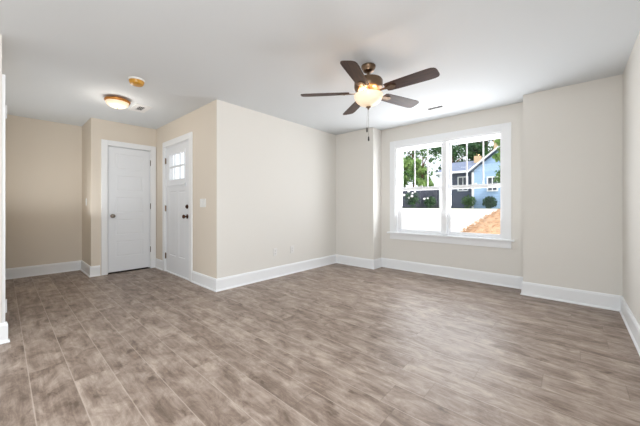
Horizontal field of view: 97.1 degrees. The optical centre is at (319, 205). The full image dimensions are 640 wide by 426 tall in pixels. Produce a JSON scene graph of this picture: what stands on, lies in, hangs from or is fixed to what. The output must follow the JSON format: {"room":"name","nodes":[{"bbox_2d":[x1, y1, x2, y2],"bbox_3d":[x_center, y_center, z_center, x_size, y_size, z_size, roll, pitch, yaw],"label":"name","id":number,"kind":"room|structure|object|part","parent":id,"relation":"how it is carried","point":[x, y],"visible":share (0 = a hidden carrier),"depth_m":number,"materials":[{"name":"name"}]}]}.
{"room":"empty living room","nodes":[
{"label":"empty living room","id":0,"kind":"room"},
{"bbox_2d":[0,34,1,322],"bbox_3d":[-3.765,-0.135,0.925,0.120,2.440,3.620,0,0,42],"label":"wall","id":1,"kind":"structure","parent":0,"point":[0,34],"depth_m":2.23,"materials":[{"name":"white paint"}]},
{"bbox_2d":[0,322,9,343],"bbox_3d":[-3.656,1.005,0.937,0.026,0.160,3.544,0,0,42],"label":"baseboard","id":2,"kind":"structure","parent":1,"relation":"attached to","point":[3,326],"depth_m":2.24,"materials":[{"name":"white paint"}]},
{"bbox_2d":[5,114,81,268],"bbox_3d":[-4.404,-0.135,4.522,0.120,2.440,1.147,0,0,42],"label":"wall","id":3,"kind":"structure","parent":0,"point":[43,159],"depth_m":4.45,"materials":[{"name":"beige paint"}]},
{"bbox_2d":[5,260,80,279],"bbox_3d":[-4.350,1.005,4.473,0.026,0.160,0.907,0,0,42],"label":"baseboard","id":4,"kind":"structure","parent":3,"relation":"attached to","point":[36,270],"depth_m":4.44,"materials":[{"name":"white paint"}]},
{"bbox_2d":[82,120,88,264],"bbox_3d":[-3.786,-0.135,4.660,0.621,2.440,0.120,0,0,42],"label":"wall","id":5,"kind":"structure","parent":0,"point":[85,128],"depth_m":4.62,"materials":[{"name":"beige paint"}]},
{"bbox_2d":[80,260,90,276],"bbox_3d":[-3.780,1.005,4.556,0.767,0.160,0.026,0,0,42],"label":"baseboard","id":6,"kind":"structure","parent":5,"relation":"attached to","point":[85,268],"depth_m":4.54,"materials":[{"name":"white paint"}]},
{"bbox_2d":[89,117,155,274],"bbox_3d":[-3.248,-0.135,4.707,0.120,2.440,0.907,0,0,42],"label":"wall","id":7,"kind":"structure","parent":0,"point":[99,129],"depth_m":4.40,"materials":[{"name":"beige paint"}]},
{"bbox_2d":[89,265,100,276],"bbox_3d":[-3.466,1.005,4.353,0.026,0.160,0.139,0,0,42],"label":"baseboard","id":8,"kind":"structure","parent":7,"relation":"attached to","point":[94,270],"depth_m":4.35,"materials":[{"name":"white paint"}]},
{"bbox_2d":[101,139,155,274],"bbox_3d":[-3.178,0.021,4.724,0.182,2.128,0.774,0,0,42],"label":"door","id":9,"kind":"structure","parent":7,"relation":"in","point":[128,172],"depth_m":4.69,"materials":[{"name":"white paint"}]},
{"bbox_2d":[156,99,216,278],"bbox_3d":[-2.113,-0.135,4.386,2.243,2.440,0.120,0,0,42],"label":"wall","id":10,"kind":"structure","parent":0,"point":[202,121],"depth_m":3.85,"materials":[{"name":"beige paint"}]},
{"bbox_2d":[155,258,161,269],"bbox_3d":[-2.781,1.005,4.882,0.345,0.160,0.026,0,0,42],"label":"baseboard","id":11,"kind":"structure","parent":10,"relation":"attached to","point":[158,263],"depth_m":4.89,"materials":[{"name":"white paint"}]},
{"bbox_2d":[162,132,192,281],"bbox_3d":[-2.215,0.012,4.428,1.095,2.145,0.192,0,0,42],"label":"door","id":12,"kind":"structure","parent":10,"relation":"in","point":[177,194],"depth_m":4.38,"materials":[{"name":"white paint"}]},
{"bbox_2d":[167,183,185,187],"bbox_3d":[-2.247,-0.316,4.418,0.690,0.045,0.022,0,0,42],"label":"shelf","id":13,"kind":"object","parent":12,"relation":"attached to","point":[169,185],"depth_m":4.41,"materials":[{"name":"white paint"}]},
{"bbox_3d":[-2.225,-0.623,4.443,0.626,0.466,0.056,0,0,42],"label":"lite frame","id":14,"kind":"part","parent":12,"relation":"part of","materials":[{"name":"white paint"}]},
{"bbox_3d":[-2.212,0.056,4.431,0.885,2.022,0.044,0,0,42],"label":"panel","id":15,"kind":"part","parent":12,"relation":"part of","materials":[{"name":"white paint"}]},
{"bbox_2d":[200,199,205,206],"bbox_3d":[-1.589,-0.040,3.834,0.162,0.115,0.009,0,0,42],"label":"light switch","id":16,"kind":"object","parent":10,"relation":"attached to","point":[202,201],"visible":1,"depth_m":3.82,"materials":[{"name":"white plastic"}]},
{"bbox_2d":[191,271,215,291],"bbox_3d":[-1.564,1.005,3.800,0.703,0.160,0.026,0,0,42],"label":"baseboard","id":17,"kind":"structure","parent":10,"relation":"attached to","point":[208,282],"depth_m":3.78,"materials":[{"name":"white paint"}]},
{"bbox_2d":[217,100,335,278],"bbox_3d":[-0.411,-0.135,4.697,0.120,2.440,2.846,0,0,42],"label":"wall","id":18,"kind":"structure","parent":0,"point":[276,177],"depth_m":4.21,"materials":[{"name":"white paint"}]},
{"bbox_2d":[273,248,276,255],"bbox_3d":[-0.680,0.700,4.297,0.010,0.115,0.070,0,0,42],"label":"wall outlet","id":19,"kind":"object","parent":18,"relation":"attached to","point":[274,249],"visible":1,"depth_m":4.29,"materials":[{"name":"white plastic"}]},
{"bbox_2d":[216,254,335,291],"bbox_3d":[-0.502,1.005,4.485,0.026,0.160,2.462,0,0,42],"label":"baseboard","id":20,"kind":"structure","parent":18,"relation":"attached to","point":[229,282],"depth_m":4.21,"materials":[{"name":"white paint"}]},
{"bbox_2d":[0,263,639,425],"bbox_3d":[-1.838,1.145,2.329,6.870,0.120,8.280,0,0,42],"label":"floor","id":21,"kind":"structure","parent":0,"point":[336,344],"depth_m":2.08,"materials":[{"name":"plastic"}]},
{"bbox_2d":[0,0,639,134],"bbox_3d":[-1.838,-1.425,2.329,6.870,0.140,8.280,0,0,42],"label":"ceiling","id":22,"kind":"structure","parent":0,"point":[61,59],"depth_m":2.47,"materials":[{"name":"white paint"}]},
{"bbox_2d":[104,96,130,108],"bbox_3d":[-2.556,-1.289,3.570,0.276,0.132,0.276,0,0,42],"label":"ceiling lamp","id":23,"kind":"object","parent":22,"relation":"attached to","point":[116,102],"visible":1,"depth_m":3.50,"materials":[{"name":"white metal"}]},
{"bbox_3d":[-2.556,-1.269,3.570,0.244,0.072,0.244,0,0,42],"label":"lamp shade","id":24,"kind":"part","parent":23,"relation":"part of","materials":[{"name":"beige glass"}]},
{"bbox_2d":[128,76,144,86],"bbox_3d":[-1.965,-1.324,3.031,0.152,0.062,0.152,0,0,42],"label":"smoke detector","id":25,"kind":"object","parent":22,"relation":"attached to","point":[135,81],"visible":1,"depth_m":2.99,"materials":[{"name":"gold plastic"}]},
{"bbox_2d":[128,103,151,112],"bbox_3d":[-2.490,-1.352,3.919,0.360,0.007,0.190,0,0,42],"label":"ceiling vent","id":26,"kind":"object","parent":22,"relation":"in","point":[137,107],"visible":1,"depth_m":3.91,"materials":[{"name":"white metal"}]},
{"bbox_2d":[301,61,439,140],"bbox_3d":[0.507,-0.988,2.707,1.220,0.735,1.278,0,0,42],"label":"ceiling fan","id":27,"kind":"object","parent":22,"relation":"hanging from","point":[368,87],"visible":1,"depth_m":2.63,"materials":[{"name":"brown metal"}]},
{"bbox_3d":[0.048,-1.095,2.782,0.476,0.006,0.144,0,12,6],"label":"blade","id":28,"kind":"part","parent":27,"relation":"part of","materials":[{"name":"brown wood"}]},
{"bbox_3d":[0.379,-1.095,3.154,0.144,0.006,0.476,-12,3,-12],"label":"blade","id":29,"kind":"part","parent":27,"relation":"part of","materials":[{"name":"brown wood"}]},
{"bbox_3d":[0.300,-1.095,2.353,0.144,0.006,0.476,13,5,23],"label":"blade","id":30,"kind":"part","parent":27,"relation":"part of","materials":[{"name":"brown wood"}]},
{"bbox_3d":[0.391,-1.088,2.565,0.064,0.010,0.185,13,5,23],"label":"blade arm","id":31,"kind":"part","parent":27,"relation":"part of","materials":[{"name":"brown metal"}]},
{"bbox_3d":[0.469,-1.024,2.740,0.274,0.110,0.274,0,0,42],"label":"lamp shade","id":32,"kind":"part","parent":27,"relation":"part of","materials":[{"name":"beige glass"}]},
{"bbox_3d":[0.636,-1.088,2.836,0.185,0.010,0.064,0,-12,-30],"label":"blade arm","id":33,"kind":"part","parent":27,"relation":"part of","materials":[{"name":"brown metal"}]},
{"bbox_3d":[0.612,-1.088,2.611,0.185,0.010,0.064,0,-12,42],"label":"blade arm","id":34,"kind":"part","parent":27,"relation":"part of","materials":[{"name":"brown metal"}]},
{"bbox_3d":[0.834,-1.095,2.954,0.476,0.006,0.144,0,-12,-30],"label":"blade","id":35,"kind":"part","parent":27,"relation":"part of","materials":[{"name":"brown wood"}]},
{"bbox_3d":[0.785,-1.095,2.459,0.476,0.006,0.144,0,-12,42],"label":"blade","id":36,"kind":"part","parent":27,"relation":"part of","materials":[{"name":"brown wood"}]},
{"bbox_2d":[422,103,447,111],"bbox_3d":[1.583,-1.352,3.893,0.300,0.007,0.150,0,0,42],"label":"ceiling vent","id":37,"kind":"object","parent":22,"relation":"in","point":[444,105],"visible":1,"depth_m":3.88,"materials":[{"name":"white metal"}]},
{"bbox_2d":[336,127,380,259],"bbox_3d":[0.749,-0.135,5.295,0.820,2.440,0.410,0,0,42],"label":"wall","id":38,"kind":"structure","parent":0,"point":[358,159],"depth_m":5.07,"materials":[{"name":"white paint"}]},
{"bbox_2d":[336,254,373,268],"bbox_3d":[0.614,1.005,5.123,0.846,0.160,0.026,0,0,42],"label":"baseboard","id":39,"kind":"structure","parent":38,"relation":"attached to","point":[341,259],"depth_m":5.10,"materials":[{"name":"white paint"}]},
{"bbox_2d":[374,258,381,268],"bbox_3d":[1.009,1.005,4.950,0.026,0.160,0.293,0,0,42],"label":"baseboard","id":40,"kind":"structure","parent":38,"relation":"attached to","point":[377,262],"depth_m":4.95,"materials":[{"name":"white paint"}]},
{"bbox_2d":[381,102,522,276],"bbox_3d":[1.931,-0.135,4.423,2.105,2.440,0.143,0,0,42],"label":"wall","id":41,"kind":"structure","parent":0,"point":[506,261],"depth_m":4.18,"materials":[{"name":"white paint"}]},
{"bbox_2d":[387,122,513,248],"bbox_3d":[1.919,-0.273,4.394,1.840,1.685,0.203,0,0,42],"label":"window","id":42,"kind":"structure","parent":41,"relation":"attached to","point":[502,132],"depth_m":4.35,"materials":[{"name":"white paint"}]},
{"bbox_3d":[1.661,0.061,4.676,0.733,0.752,0.028,0,0,42],"label":"sash","id":43,"kind":"part","parent":42,"relation":"part of","materials":[{"name":"white plastic"}]},
{"bbox_3d":[1.680,-0.630,4.698,0.733,0.710,0.028,0,0,42],"label":"sash","id":44,"kind":"part","parent":42,"relation":"part of","materials":[{"name":"white plastic"}]},
{"bbox_3d":[1.888,0.461,4.359,1.840,0.023,0.110,0,0,42],"label":"sill","id":45,"kind":"part","parent":42,"relation":"part of","materials":[{"name":"white paint"}]},
{"bbox_3d":[2.280,-0.630,4.165,0.733,0.710,0.028,0,0,42],"label":"sash","id":46,"kind":"part","parent":42,"relation":"part of","materials":[{"name":"white plastic"}]},
{"bbox_3d":[2.260,0.061,4.143,0.733,0.752,0.028,0,0,42],"label":"sash","id":47,"kind":"part","parent":42,"relation":"part of","materials":[{"name":"white plastic"}]},
{"bbox_2d":[381,258,522,288],"bbox_3d":[1.875,1.005,4.360,2.105,0.160,0.026,0,0,42],"label":"baseboard","id":48,"kind":"structure","parent":41,"relation":"attached to","point":[511,281],"depth_m":4.21,"materials":[{"name":"white paint"}]},
{"bbox_2d":[523,74,622,295],"bbox_3d":[2.939,-0.135,3.343,0.836,2.440,0.418,0,0,42],"label":"wall","id":49,"kind":"structure","parent":0,"point":[573,134],"depth_m":3.15,"materials":[{"name":"white paint"}]},
{"bbox_2d":[520,281,620,310],"bbox_3d":[2.782,1.005,3.186,0.862,0.160,0.026,0,0,42],"label":"baseboard","id":50,"kind":"structure","parent":49,"relation":"attached to","point":[569,295],"depth_m":3.15,"materials":[{"name":"white paint"}]},
{"bbox_2d":[623,31,639,324],"bbox_3d":[0.685,-0.135,0.087,0.120,2.440,8.280,0,0,42],"label":"wall","id":51,"kind":"structure","parent":0,"point":[631,74],"depth_m":2.48,"materials":[{"name":"white paint"}]},
{"bbox_2d":[619,296,639,355],"bbox_3d":[0.531,1.005,0.024,0.026,0.160,7.742,0,0,42],"label":"baseboard","id":52,"kind":"structure","parent":51,"relation":"attached to","point":[630,321],"depth_m":2.39,"materials":[{"name":"white paint"}]},
{"bbox_3d":[-3.630,-0.135,3.147,2.864,2.440,0.120,0,0,42],"label":"wall","id":53,"kind":"structure","parent":0,"visible":0},
{"bbox_2d":[2,74,6,322],"bbox_3d":[-2.908,0.017,2.531,0.940,2.135,0.139,0,0,42],"label":"door","id":54,"kind":"structure","parent":53,"relation":"in","point":[4,107],"depth_m":2.26,"materials":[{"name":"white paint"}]},
{"bbox_3d":[-2.875,0.017,2.568,0.940,2.135,0.019,0,0,42],"label":"casing","id":55,"kind":"part","parent":54,"relation":"part of","materials":[{"name":"white paint"}]},
{"label":"outside","id":56,"kind":"structure","parent":0,"visible":0},
{"bbox_2d":[402,208,495,231],"bbox_3d":[-13.786,0.860,-0.457,100.000,1.350,61.000,0,0,42],"label":"driveway","id":57,"kind":"structure","parent":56,"point":[412,218],"depth_m":15.07,"materials":[{"name":"concrete"}]},
{"bbox_2d":[459,209,499,233],"bbox_3d":[4.937,0.702,7.054,4.039,1.494,4.460,0,0,-19],"label":"mound","id":58,"kind":"object","parent":57,"relation":"on","point":[490,224],"visible":0.12,"depth_m":7.08,"materials":[{"name":"soil"}]},
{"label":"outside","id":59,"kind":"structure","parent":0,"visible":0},
{"bbox_2d":[420,206,499,208],"bbox_3d":[32.305,0.235,58.921,150.000,0.100,89.000,0,0,42],"label":"lawn","id":60,"kind":"structure","parent":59,"point":[420,206],"depth_m":21.54,"materials":[{"name":"green plant"}]},
{"bbox_2d":[403,156,412,187],"bbox_3d":[9.344,-3.286,32.985,3.106,6.956,3.228,0,0,42],"label":"leafy tree","id":61,"kind":"object","parent":60,"relation":"on","point":[407,161],"visible":0.34,"depth_m":32.19,"materials":[{"name":"green plant"}]},
{"bbox_2d":[402,191,420,206],"bbox_3d":[8.577,-0.640,26.323,1.559,1.671,1.321,0,0,42],"label":"shrub","id":62,"kind":"object","parent":60,"relation":"on","point":[410,197],"visible":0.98,"depth_m":26.19,"materials":[{"name":"green plant"}]},
{"bbox_2d":[402,190,438,207],"bbox_3d":[9.111,-0.740,27.311,5.450,1.850,0.150,0,0,42],"label":"fence","id":63,"kind":"object","parent":60,"relation":"on","point":[424,193],"visible":0.32,"depth_m":26.71,"materials":[{"name":"wood"}]},
{"bbox_2d":[409,157,433,186],"bbox_3d":[11.096,-2.570,30.326,2.714,5.526,2.457,0,0,-8],"label":"leafy tree","id":64,"kind":"object","parent":60,"relation":"on","point":[421,171],"visible":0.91,"depth_m":29.97,"materials":[{"name":"green plant"}]},
{"bbox_2d":[403,148,440,186],"bbox_3d":[15.348,-6.570,46.767,8.389,13.516,7.476,0,0,42],"label":"tree","id":65,"kind":"object","parent":60,"relation":"on","point":[410,174],"visible":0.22,"depth_m":46.18,"materials":[{"name":"green plant"}]},
{"bbox_2d":[423,196,436,207],"bbox_3d":[9.779,-0.346,25.141,1.146,1.127,1.068,0,0,20],"label":"shrub","id":66,"kind":"object","parent":60,"relation":"on","point":[430,201],"visible":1,"depth_m":25.02,"materials":[{"name":"green plant"}]},
{"bbox_2d":[428,144,469,177],"bbox_3d":[16.982,-4.819,37.324,5.309,10.023,5.866,0,0,42],"label":"leafy tree","id":67,"kind":"object","parent":60,"relation":"on","point":[456,149],"visible":0.2,"depth_m":36.41,"materials":[{"name":"green plant"}]},
{"bbox_2d":[434,140,499,207],"bbox_3d":[15.731,-2.815,25.246,7.870,6.000,9.360,0,0,42],"label":"house","id":68,"kind":"structure","parent":60,"relation":"on","point":[475,168],"depth_m":22.47,"materials":[{"name":"wood"}]},
{"bbox_3d":[10.508,-1.295,24.630,0.180,2.960,0.180,0,0,42],"label":"porch post","id":69,"kind":"part","parent":68,"relation":"part of","materials":[{"name":"white wood"}]},
{"bbox_3d":[12.217,-1.890,24.168,0.670,1.070,0.020,0,0,42],"label":"pane","id":70,"kind":"part","parent":68,"relation":"part of","materials":[{"name":"grey glass"}]},
{"bbox_3d":[13.699,-3.800,20.830,5.040,2.170,0.060,0,0,42],"label":"gable trim","id":71,"kind":"part","parent":68,"relation":"part of","materials":[{"name":"white wood"}]},
{"bbox_3d":[13.214,-1.690,21.676,0.570,0.970,0.020,0,0,42],"label":"pane","id":72,"kind":"part","parent":68,"relation":"part of","materials":[{"name":"grey glass"}]},
{"bbox_2d":[461,194,476,207],"bbox_3d":[11.603,-0.354,22.086,1.170,1.172,0.954,0,0,42],"label":"shrub","id":73,"kind":"object","parent":60,"relation":"on","point":[467,201],"visible":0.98,"depth_m":21.97,"materials":[{"name":"green plant"}]},
{"bbox_2d":[459,139,493,161],"bbox_3d":[24.717,-7.078,41.265,9.147,14.538,8.257,0,0,7],"label":"tree","id":74,"kind":"object","parent":60,"relation":"on","point":[474,148],"visible":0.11,"depth_m":39.54,"materials":[{"name":"green plant"}]},
{"bbox_2d":[482,196,496,207],"bbox_3d":[12.576,-0.259,20.928,1.046,1.047,0.871,0,0,42],"label":"shrub","id":75,"kind":"object","parent":60,"relation":"on","point":[490,202],"visible":1,"depth_m":20.81,"materials":[{"name":"green plant"}]},
{"bbox_2d":[492,139,499,182],"bbox_3d":[12.763,-2.438,18.738,2.561,5.256,2.897,0,0,42],"label":"tree","id":76,"kind":"object","parent":60,"relation":"on","point":[496,157],"visible":0.05,"depth_m":19.11,"materials":[{"name":"green plant"}]}
]}

